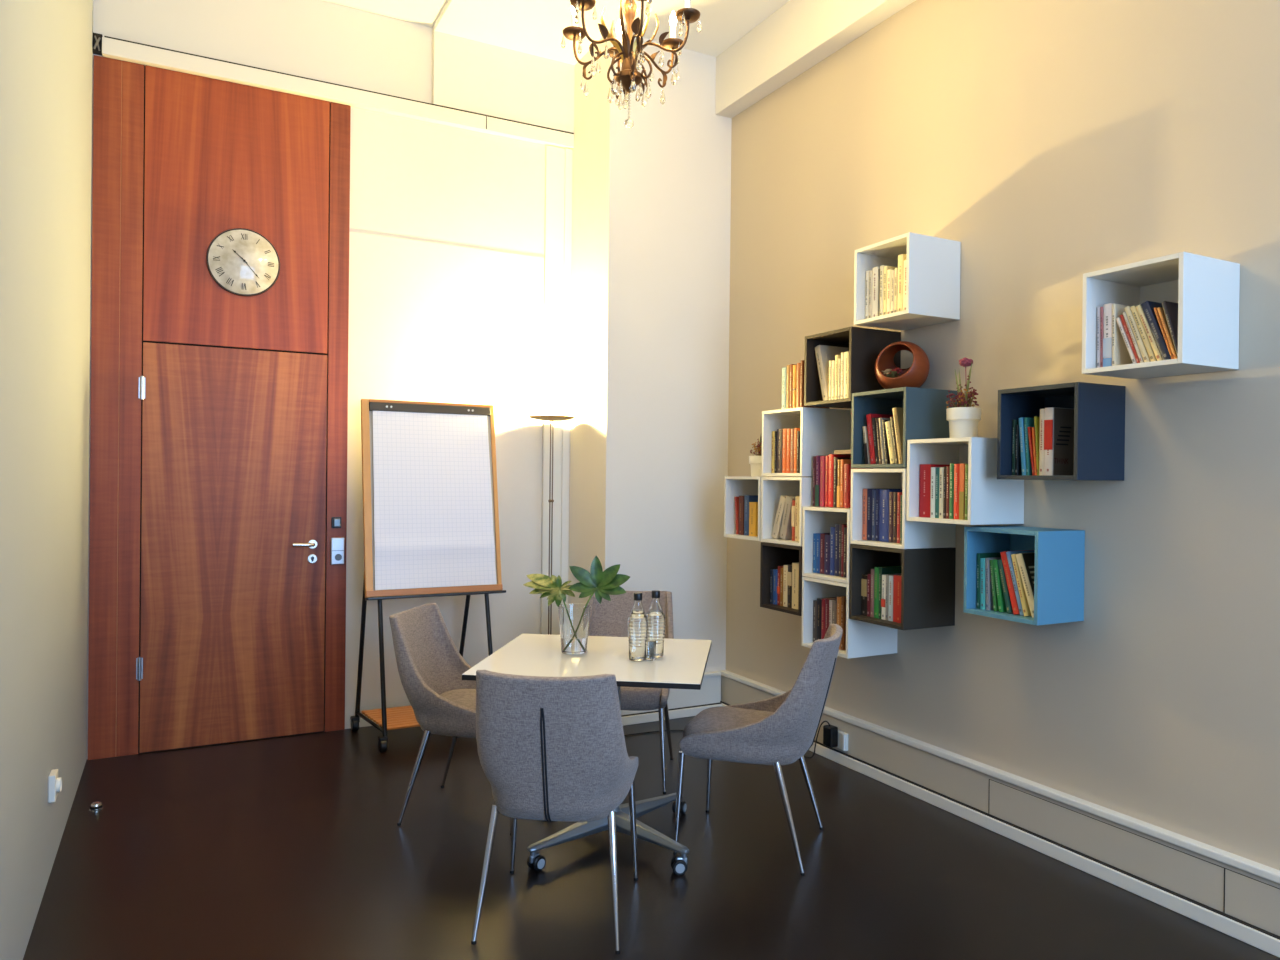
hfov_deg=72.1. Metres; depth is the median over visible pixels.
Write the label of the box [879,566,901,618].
book
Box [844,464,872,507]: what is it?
book
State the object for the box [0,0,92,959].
wall
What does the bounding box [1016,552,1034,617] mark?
book
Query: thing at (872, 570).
book
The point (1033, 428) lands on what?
book
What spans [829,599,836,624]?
book
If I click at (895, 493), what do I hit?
book
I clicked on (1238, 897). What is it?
baseboard
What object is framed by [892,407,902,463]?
book
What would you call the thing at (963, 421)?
flower pot
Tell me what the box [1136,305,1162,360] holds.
book
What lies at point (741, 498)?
book
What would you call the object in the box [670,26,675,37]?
candle
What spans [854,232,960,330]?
cube
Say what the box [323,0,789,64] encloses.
ceiling
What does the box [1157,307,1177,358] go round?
book
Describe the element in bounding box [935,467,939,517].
book
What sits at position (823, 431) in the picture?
cube
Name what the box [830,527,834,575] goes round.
book
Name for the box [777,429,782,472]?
book
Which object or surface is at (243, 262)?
wall clock
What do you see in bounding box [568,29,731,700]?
wall pillar
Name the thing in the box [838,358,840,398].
book
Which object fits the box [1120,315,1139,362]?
book
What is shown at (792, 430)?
book
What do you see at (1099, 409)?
cube
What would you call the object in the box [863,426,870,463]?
book
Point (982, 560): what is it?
book
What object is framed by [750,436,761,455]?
dried flower arrangement
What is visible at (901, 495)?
book
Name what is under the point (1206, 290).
cube
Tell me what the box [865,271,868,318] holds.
book
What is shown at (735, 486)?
cube
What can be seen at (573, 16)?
candle
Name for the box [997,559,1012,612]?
book
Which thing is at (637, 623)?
water bottle
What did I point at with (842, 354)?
book
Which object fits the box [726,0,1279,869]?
wall
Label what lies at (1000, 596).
book
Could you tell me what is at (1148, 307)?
book
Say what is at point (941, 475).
book
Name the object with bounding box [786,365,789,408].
book
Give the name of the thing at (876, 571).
book
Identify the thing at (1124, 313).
book
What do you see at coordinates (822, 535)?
book
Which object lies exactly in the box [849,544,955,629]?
cube
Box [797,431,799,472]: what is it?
book
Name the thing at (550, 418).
floor lamp
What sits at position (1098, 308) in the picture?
book
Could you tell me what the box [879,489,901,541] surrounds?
book
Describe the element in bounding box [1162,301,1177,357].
book
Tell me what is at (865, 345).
cube
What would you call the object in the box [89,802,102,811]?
door stop
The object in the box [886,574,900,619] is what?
book
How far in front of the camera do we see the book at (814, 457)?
4.43 m
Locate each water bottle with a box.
[627,592,647,660]
[646,590,665,657]
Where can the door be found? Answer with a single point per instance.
(219, 421)
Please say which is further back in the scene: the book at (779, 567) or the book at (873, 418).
the book at (779, 567)
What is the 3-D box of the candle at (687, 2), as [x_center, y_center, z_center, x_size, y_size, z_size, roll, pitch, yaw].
[0.181,-1.790,3.328,0.024,0.080,0.024,1,0,-28]
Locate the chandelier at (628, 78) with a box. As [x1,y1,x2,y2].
[561,0,701,128]
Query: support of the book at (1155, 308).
in the cube at (1206, 290)
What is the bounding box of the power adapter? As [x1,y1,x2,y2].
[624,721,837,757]
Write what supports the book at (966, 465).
in the cube at (991, 500)
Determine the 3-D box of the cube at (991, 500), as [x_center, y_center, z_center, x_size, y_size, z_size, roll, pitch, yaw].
[1.371,0.004,3.717,0.310,0.349,0.348,1,0,-28]
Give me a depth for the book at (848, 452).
4.28 m
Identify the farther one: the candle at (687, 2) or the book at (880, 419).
the book at (880, 419)
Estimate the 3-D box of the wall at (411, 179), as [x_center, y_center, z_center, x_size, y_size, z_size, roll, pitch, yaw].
[-1.290,-0.639,5.367,3.501,4.160,0.150,1,0,-28]
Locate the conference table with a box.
[462,634,711,874]
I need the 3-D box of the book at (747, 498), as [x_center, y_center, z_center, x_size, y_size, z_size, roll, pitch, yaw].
[0.672,0.201,4.998,0.168,0.226,0.046,1,0,-28]
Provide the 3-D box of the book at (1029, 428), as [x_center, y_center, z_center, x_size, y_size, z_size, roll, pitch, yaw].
[1.559,-0.110,3.401,0.142,0.186,0.034,1,0,-28]
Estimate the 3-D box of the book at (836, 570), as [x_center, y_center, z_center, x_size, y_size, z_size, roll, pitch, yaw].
[1.036,0.342,4.319,0.185,0.251,0.031,1,0,-28]
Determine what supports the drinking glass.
on the conference table
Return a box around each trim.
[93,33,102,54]
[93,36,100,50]
[102,37,573,148]
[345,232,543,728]
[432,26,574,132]
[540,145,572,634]
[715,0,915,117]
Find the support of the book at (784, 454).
in the cube at (823, 431)
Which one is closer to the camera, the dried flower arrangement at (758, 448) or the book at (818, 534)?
the book at (818, 534)
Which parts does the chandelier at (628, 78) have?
arm, arm, bulb, bead chain, arm, arm, arm, bulb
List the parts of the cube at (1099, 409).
panel, panel, panel, panel, panel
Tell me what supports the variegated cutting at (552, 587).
in the glass vase
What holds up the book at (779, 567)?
on the cube at (773, 555)
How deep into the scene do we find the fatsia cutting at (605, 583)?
3.57 m
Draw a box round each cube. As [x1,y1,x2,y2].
[724,476,760,540]
[760,542,801,615]
[761,407,849,476]
[761,477,819,545]
[801,576,897,658]
[802,506,849,583]
[804,327,900,408]
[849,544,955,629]
[850,469,955,548]
[851,387,956,468]
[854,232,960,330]
[906,437,1023,524]
[963,525,1084,625]
[997,382,1125,480]
[1082,252,1239,378]
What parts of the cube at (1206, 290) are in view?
panel, panel, panel, panel, panel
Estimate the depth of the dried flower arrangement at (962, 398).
3.71 m
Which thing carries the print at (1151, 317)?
attached to the book at (1148, 307)
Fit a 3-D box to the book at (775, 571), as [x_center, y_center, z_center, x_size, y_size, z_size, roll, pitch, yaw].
[0.785,0.574,4.748,0.142,0.187,0.038,1,0,-28]
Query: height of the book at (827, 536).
0.196 m
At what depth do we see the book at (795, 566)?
4.56 m
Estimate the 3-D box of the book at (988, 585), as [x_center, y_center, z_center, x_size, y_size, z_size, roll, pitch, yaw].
[1.463,0.419,3.570,0.157,0.209,0.020,1,-1,-28]
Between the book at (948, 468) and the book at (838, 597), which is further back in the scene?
the book at (838, 597)
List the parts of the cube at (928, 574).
panel, panel, panel, panel, panel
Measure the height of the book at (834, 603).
0.227 m
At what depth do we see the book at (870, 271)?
4.08 m
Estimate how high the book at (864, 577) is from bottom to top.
0.189 m
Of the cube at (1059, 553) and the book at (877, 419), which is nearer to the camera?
the cube at (1059, 553)
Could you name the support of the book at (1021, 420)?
in the cube at (1099, 409)
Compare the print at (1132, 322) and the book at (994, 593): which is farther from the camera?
the book at (994, 593)
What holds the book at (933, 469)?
on the cube at (991, 500)
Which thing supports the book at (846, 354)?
on the cube at (865, 345)
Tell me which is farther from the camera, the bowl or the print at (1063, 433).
the bowl
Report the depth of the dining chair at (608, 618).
4.61 m
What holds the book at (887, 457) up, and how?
in the cube at (924, 409)
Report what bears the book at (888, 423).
in the cube at (924, 409)
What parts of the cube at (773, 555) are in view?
panel, panel, panel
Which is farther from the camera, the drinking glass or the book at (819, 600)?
the book at (819, 600)
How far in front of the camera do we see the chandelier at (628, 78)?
3.37 m
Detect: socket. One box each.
[48,769,61,802]
[836,730,847,750]
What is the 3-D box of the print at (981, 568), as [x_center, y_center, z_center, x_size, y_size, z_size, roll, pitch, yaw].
[1.383,0.433,3.555,0.002,0.154,0.008,1,-1,-28]
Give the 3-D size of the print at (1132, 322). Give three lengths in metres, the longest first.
0.163 x 0.008 x 0.002 m
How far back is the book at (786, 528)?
4.64 m
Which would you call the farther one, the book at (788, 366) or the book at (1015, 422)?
the book at (788, 366)
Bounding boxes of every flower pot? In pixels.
[749,456,767,476]
[946,407,980,437]
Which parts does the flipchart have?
leg, frame rail, shelf rail, leg, frame rail, leg, leg, frame rail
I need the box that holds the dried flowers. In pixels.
[882,368,902,377]
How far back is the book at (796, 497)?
4.55 m
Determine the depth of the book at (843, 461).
4.25 m
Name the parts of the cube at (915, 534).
panel, panel, panel, panel, panel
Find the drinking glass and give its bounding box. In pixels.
[645,639,655,660]
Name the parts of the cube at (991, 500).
panel, panel, panel, panel, panel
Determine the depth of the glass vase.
3.55 m
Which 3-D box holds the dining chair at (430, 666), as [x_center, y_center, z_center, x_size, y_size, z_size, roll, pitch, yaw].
[-0.767,1.015,3.882,0.605,0.873,0.482,1,0,10]
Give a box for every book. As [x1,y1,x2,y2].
[735,497,738,533]
[738,496,743,534]
[744,495,757,535]
[749,502,757,536]
[770,569,772,603]
[771,431,774,472]
[772,495,799,538]
[773,569,777,604]
[774,431,776,472]
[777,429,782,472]
[777,566,783,604]
[779,496,794,539]
[780,568,783,605]
[782,367,786,408]
[782,428,788,472]
[783,565,787,606]
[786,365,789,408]
[786,429,790,472]
[787,565,791,607]
[790,364,796,407]
[790,428,793,472]
[791,500,794,540]
[792,365,796,407]
[792,562,798,608]
[794,428,799,472]
[795,496,799,540]
[796,363,800,407]
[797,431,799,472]
[800,360,828,408]
[813,456,815,505]
[813,533,816,572]
[813,600,816,641]
[815,345,848,400]
[815,456,819,505]
[816,533,819,572]
[817,597,836,639]
[820,456,825,506]
[820,533,829,573]
[821,599,824,638]
[824,534,829,574]
[825,456,828,506]
[825,598,836,633]
[828,454,850,506]
[829,360,831,399]
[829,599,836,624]
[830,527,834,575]
[832,360,834,399]
[832,600,836,623]
[833,457,850,506]
[834,450,850,454]
[834,524,838,575]
[835,355,840,398]
[837,460,840,506]
[837,596,840,648]
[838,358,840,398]
[839,524,846,576]
[840,459,850,507]
[841,352,843,398]
[841,525,846,576]
[841,596,845,649]
[843,528,846,576]
[844,351,848,397]
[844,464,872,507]
[861,574,866,615]
[862,489,866,539]
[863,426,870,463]
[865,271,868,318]
[866,414,892,463]
[867,488,871,539]
[867,574,870,616]
[869,270,872,317]
[870,569,874,616]
[872,267,879,316]
[872,417,878,463]
[872,489,875,540]
[874,566,897,617]
[876,418,881,463]
[876,489,901,540]
[878,269,879,315]
[879,418,889,463]
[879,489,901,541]
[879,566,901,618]
[880,265,891,315]
[881,574,886,619]
[882,420,890,463]
[883,266,896,314]
[885,421,895,463]
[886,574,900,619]
[887,269,894,313]
[888,575,892,620]
[889,492,893,542]
[890,417,898,463]
[891,270,894,312]
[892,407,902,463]
[893,492,897,542]
[893,575,900,622]
[894,267,897,311]
[897,254,906,311]
[897,492,901,542]
[900,495,901,542]
[903,260,905,309]
[919,464,949,517]
[930,467,935,517]
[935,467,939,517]
[939,467,943,517]
[943,467,946,518]
[946,467,949,518]
[949,463,955,518]
[954,464,959,518]
[959,464,964,519]
[965,464,967,519]
[977,552,1000,608]
[980,558,985,609]
[985,557,1001,609]
[990,560,998,610]
[993,559,1006,611]
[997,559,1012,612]
[1000,550,1028,614]
[1006,550,1034,615]
[1011,554,1031,615]
[1012,420,1018,474]
[1015,425,1021,474]
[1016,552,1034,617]
[1018,417,1026,474]
[1024,418,1034,474]
[1028,427,1034,474]
[1032,427,1036,474]
[1034,417,1039,474]
[1039,409,1044,474]
[1044,407,1073,475]
[1097,307,1099,367]
[1100,307,1103,366]
[1103,303,1113,366]
[1112,304,1132,365]
[1116,317,1136,362]
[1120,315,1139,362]
[1123,312,1143,362]
[1124,306,1150,361]
[1130,306,1156,360]
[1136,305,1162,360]
[1141,301,1170,359]
[1154,307,1173,358]
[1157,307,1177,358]
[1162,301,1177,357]
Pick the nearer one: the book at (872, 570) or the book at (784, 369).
the book at (872, 570)
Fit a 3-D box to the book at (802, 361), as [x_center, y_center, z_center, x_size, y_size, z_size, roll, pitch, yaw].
[0.902,-0.490,4.539,0.179,0.243,0.019,1,0,-28]
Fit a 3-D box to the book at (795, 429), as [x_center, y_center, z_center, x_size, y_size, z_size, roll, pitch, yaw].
[0.881,-0.152,4.611,0.174,0.235,0.022,1,0,-28]
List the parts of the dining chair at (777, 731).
leg, leg, seat, leg, leg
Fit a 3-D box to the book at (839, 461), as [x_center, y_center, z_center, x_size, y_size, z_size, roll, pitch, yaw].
[1.038,0.018,4.307,0.172,0.232,0.020,1,0,-28]
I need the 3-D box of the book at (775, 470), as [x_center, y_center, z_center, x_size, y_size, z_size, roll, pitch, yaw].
[0.800,-0.149,4.760,0.167,0.225,0.018,1,0,-28]
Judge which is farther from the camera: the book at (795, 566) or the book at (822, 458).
the book at (795, 566)
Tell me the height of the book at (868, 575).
0.197 m
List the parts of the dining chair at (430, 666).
leg, seat, leg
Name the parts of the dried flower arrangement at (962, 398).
grass blade, stem, globe flower, grass blade, grass blade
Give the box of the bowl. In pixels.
[875,341,929,388]
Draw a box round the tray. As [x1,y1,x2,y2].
[365,590,505,600]
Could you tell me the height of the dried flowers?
0.064 m
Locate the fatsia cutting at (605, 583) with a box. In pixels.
[568,556,629,607]
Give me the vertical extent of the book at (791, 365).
0.232 m
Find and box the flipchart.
[350,399,505,752]
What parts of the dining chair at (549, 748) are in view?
leg, leg, seat, leg, leg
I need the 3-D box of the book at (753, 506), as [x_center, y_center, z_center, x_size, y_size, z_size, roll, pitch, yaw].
[0.688,0.219,4.940,0.144,0.190,0.064,1,0,-28]
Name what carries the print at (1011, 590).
attached to the book at (1011, 590)
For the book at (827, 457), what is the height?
0.253 m
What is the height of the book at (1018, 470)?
0.197 m
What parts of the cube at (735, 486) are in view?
panel, panel, panel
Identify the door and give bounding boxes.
[88,55,350,759]
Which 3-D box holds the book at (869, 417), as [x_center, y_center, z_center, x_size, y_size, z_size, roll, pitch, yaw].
[1.140,-0.189,4.106,0.172,0.235,0.065,1,0,-28]
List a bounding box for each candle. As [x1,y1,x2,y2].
[572,14,577,25]
[616,34,621,43]
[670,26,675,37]
[685,0,690,7]
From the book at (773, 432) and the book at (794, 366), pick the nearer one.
the book at (794, 366)
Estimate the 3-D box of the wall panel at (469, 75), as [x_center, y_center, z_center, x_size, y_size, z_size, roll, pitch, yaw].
[-0.837,-2.477,5.476,0.910,0.475,0.050,1,0,-28]
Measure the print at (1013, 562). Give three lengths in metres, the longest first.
0.196 x 0.008 x 0.002 m
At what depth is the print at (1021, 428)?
3.40 m
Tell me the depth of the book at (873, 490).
4.06 m
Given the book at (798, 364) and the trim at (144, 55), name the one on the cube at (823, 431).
the book at (798, 364)
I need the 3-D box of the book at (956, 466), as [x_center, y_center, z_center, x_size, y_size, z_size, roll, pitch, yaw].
[1.377,0.048,3.660,0.170,0.229,0.030,1,0,-28]
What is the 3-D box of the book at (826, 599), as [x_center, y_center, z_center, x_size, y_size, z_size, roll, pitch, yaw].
[0.997,0.704,4.385,0.171,0.231,0.030,1,0,-28]
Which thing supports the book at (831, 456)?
on the cube at (820, 519)
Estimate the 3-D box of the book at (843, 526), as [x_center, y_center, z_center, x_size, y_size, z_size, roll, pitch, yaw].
[1.055,0.343,4.283,0.184,0.250,0.015,1,0,-28]
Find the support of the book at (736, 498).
on the cube at (735, 486)
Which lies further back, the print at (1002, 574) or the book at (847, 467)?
the book at (847, 467)
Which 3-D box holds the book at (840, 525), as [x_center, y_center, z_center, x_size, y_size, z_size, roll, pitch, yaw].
[1.048,0.341,4.298,0.186,0.253,0.016,1,0,-28]
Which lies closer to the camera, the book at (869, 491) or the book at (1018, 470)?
the book at (1018, 470)
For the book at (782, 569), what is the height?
0.201 m
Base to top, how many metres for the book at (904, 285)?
0.234 m
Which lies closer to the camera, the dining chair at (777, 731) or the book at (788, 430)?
the dining chair at (777, 731)
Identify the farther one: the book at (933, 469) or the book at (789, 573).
the book at (789, 573)
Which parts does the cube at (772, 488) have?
panel, panel, panel, panel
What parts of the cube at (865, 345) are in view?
panel, panel, panel, panel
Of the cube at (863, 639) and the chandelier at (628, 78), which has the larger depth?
the cube at (863, 639)
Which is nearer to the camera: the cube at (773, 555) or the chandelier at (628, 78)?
the chandelier at (628, 78)
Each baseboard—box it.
[621,671,721,725]
[720,670,1279,957]
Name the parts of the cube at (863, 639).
panel, panel, panel, panel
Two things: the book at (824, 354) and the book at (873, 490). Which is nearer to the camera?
the book at (873, 490)
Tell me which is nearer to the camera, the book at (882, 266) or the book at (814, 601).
the book at (882, 266)
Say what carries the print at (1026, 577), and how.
attached to the book at (1026, 561)
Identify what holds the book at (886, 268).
on the cube at (932, 263)
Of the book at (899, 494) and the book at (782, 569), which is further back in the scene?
the book at (782, 569)
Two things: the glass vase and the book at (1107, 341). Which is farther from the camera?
the glass vase
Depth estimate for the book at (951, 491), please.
3.64 m
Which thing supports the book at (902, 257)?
on the cube at (932, 263)
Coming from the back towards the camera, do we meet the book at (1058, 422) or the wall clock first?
the wall clock
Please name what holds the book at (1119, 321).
in the cube at (1206, 290)
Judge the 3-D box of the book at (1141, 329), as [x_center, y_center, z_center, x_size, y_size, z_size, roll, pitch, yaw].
[1.741,-0.484,2.962,0.158,0.202,0.092,1,0,-28]
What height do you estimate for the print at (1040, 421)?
0.196 m
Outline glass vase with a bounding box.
[558,603,590,654]
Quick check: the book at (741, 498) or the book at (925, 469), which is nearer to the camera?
the book at (925, 469)
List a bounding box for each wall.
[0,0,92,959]
[87,0,545,758]
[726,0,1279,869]
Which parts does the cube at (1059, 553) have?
panel, panel, panel, panel, panel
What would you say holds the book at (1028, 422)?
in the cube at (1099, 409)
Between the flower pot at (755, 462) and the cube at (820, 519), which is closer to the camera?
the cube at (820, 519)
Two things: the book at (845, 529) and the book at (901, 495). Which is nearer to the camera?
the book at (901, 495)
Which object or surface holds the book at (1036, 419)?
in the cube at (1099, 409)
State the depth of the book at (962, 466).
3.59 m
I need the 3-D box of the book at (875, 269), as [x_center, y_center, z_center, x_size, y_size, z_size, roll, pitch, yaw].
[1.160,-0.859,4.097,0.179,0.242,0.037,1,0,-28]
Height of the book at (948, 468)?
0.217 m
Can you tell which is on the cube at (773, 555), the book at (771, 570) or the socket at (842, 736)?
the book at (771, 570)
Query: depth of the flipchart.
4.96 m
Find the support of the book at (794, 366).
on the cube at (823, 431)
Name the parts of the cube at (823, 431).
panel, panel, panel, panel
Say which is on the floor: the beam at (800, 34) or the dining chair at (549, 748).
the dining chair at (549, 748)
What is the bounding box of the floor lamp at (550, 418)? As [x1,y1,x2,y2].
[528,415,575,634]
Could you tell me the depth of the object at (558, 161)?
5.66 m
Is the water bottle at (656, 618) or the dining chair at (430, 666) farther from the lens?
the dining chair at (430, 666)
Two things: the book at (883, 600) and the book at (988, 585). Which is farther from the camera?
the book at (883, 600)
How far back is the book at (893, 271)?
3.95 m
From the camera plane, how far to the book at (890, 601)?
3.96 m
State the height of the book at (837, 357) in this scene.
0.221 m
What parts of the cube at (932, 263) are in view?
panel, panel, panel, panel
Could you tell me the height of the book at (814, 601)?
0.210 m
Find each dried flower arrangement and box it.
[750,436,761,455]
[946,357,978,407]
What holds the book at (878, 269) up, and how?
in the cube at (932, 263)
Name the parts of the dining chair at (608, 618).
seat, leg, leg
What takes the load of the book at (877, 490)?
in the cube at (915, 534)
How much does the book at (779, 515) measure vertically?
0.236 m
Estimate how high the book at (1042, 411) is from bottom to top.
0.252 m
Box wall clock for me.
[206,228,279,295]
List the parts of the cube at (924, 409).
panel, panel, panel, panel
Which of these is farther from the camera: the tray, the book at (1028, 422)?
the tray
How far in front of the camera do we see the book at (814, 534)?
4.42 m
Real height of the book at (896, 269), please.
0.212 m
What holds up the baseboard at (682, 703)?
attached to the wall pillar
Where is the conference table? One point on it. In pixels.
(683, 663)
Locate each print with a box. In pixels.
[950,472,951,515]
[981,568,982,605]
[1000,569,1008,609]
[1004,561,1015,610]
[1013,562,1024,611]
[1020,427,1023,471]
[1021,567,1033,612]
[1040,421,1041,470]
[1056,426,1070,444]
[1129,316,1146,359]
[1133,312,1152,358]
[1140,315,1159,358]
[1146,309,1165,356]
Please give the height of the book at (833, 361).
0.197 m
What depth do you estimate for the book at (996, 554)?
3.58 m
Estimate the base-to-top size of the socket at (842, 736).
0.090 m
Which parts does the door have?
panel, panel, transom panel, lever handle, keyhole plate, lock plate, panel, knob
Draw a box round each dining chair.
[389,603,511,835]
[471,670,637,953]
[588,591,673,793]
[673,624,842,875]
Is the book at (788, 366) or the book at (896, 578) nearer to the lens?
the book at (896, 578)
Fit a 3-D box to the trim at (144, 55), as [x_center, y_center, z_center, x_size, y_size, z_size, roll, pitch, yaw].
[-1.587,-2.194,5.082,2.600,0.085,0.055,1,0,-28]
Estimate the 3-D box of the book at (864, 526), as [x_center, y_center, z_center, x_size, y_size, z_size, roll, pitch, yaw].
[1.126,0.161,4.153,0.177,0.239,0.028,1,0,-28]
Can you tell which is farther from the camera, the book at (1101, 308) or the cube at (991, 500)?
the cube at (991, 500)
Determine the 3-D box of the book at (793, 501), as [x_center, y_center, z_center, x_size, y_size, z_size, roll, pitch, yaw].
[0.866,0.211,4.617,0.158,0.211,0.025,1,0,-28]
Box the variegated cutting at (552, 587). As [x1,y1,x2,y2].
[523,574,574,607]
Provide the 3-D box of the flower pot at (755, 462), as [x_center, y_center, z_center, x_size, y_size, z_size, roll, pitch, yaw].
[0.674,-0.077,4.956,0.122,0.116,0.122,1,0,-28]
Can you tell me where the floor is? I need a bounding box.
[23,716,1279,959]
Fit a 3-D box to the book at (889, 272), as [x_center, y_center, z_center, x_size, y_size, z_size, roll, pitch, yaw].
[1.194,-0.844,4.012,0.159,0.213,0.025,1,0,-28]
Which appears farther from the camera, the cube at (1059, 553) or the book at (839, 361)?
the book at (839, 361)
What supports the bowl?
on the cube at (924, 409)
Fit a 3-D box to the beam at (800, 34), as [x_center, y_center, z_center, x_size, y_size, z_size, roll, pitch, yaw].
[2.273,-2.450,2.244,0.124,0.362,7.500,1,0,-28]
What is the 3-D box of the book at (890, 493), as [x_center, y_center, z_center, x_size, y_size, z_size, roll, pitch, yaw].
[1.202,0.168,4.000,0.169,0.228,0.026,1,0,-28]
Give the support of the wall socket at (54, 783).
attached to the wall at (46, 46)
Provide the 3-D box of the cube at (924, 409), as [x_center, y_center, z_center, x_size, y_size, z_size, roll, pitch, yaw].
[1.207,-0.229,4.033,0.310,0.349,0.348,1,0,-28]
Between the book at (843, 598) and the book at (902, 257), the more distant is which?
the book at (843, 598)
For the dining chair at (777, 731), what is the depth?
3.35 m
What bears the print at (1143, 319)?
attached to the book at (1139, 309)
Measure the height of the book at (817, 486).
0.254 m
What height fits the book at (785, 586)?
0.218 m
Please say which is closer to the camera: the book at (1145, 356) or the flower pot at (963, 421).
the book at (1145, 356)
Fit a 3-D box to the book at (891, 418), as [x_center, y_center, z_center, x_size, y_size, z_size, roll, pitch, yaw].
[1.205,-0.177,3.969,0.160,0.213,0.055,1,0,-28]
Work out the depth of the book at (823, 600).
4.37 m
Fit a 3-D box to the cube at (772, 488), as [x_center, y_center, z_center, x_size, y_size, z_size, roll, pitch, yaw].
[0.871,0.161,4.666,0.310,0.349,0.348,1,0,-28]
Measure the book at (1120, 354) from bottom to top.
0.219 m
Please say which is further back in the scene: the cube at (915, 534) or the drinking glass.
the cube at (915, 534)
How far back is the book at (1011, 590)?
3.44 m
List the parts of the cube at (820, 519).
panel, panel, panel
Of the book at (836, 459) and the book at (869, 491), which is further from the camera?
the book at (836, 459)
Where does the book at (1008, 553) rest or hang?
in the cube at (1059, 553)
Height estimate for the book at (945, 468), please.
0.217 m
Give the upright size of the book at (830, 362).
0.199 m
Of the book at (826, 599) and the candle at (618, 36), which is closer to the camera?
the candle at (618, 36)
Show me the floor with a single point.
(293, 847)

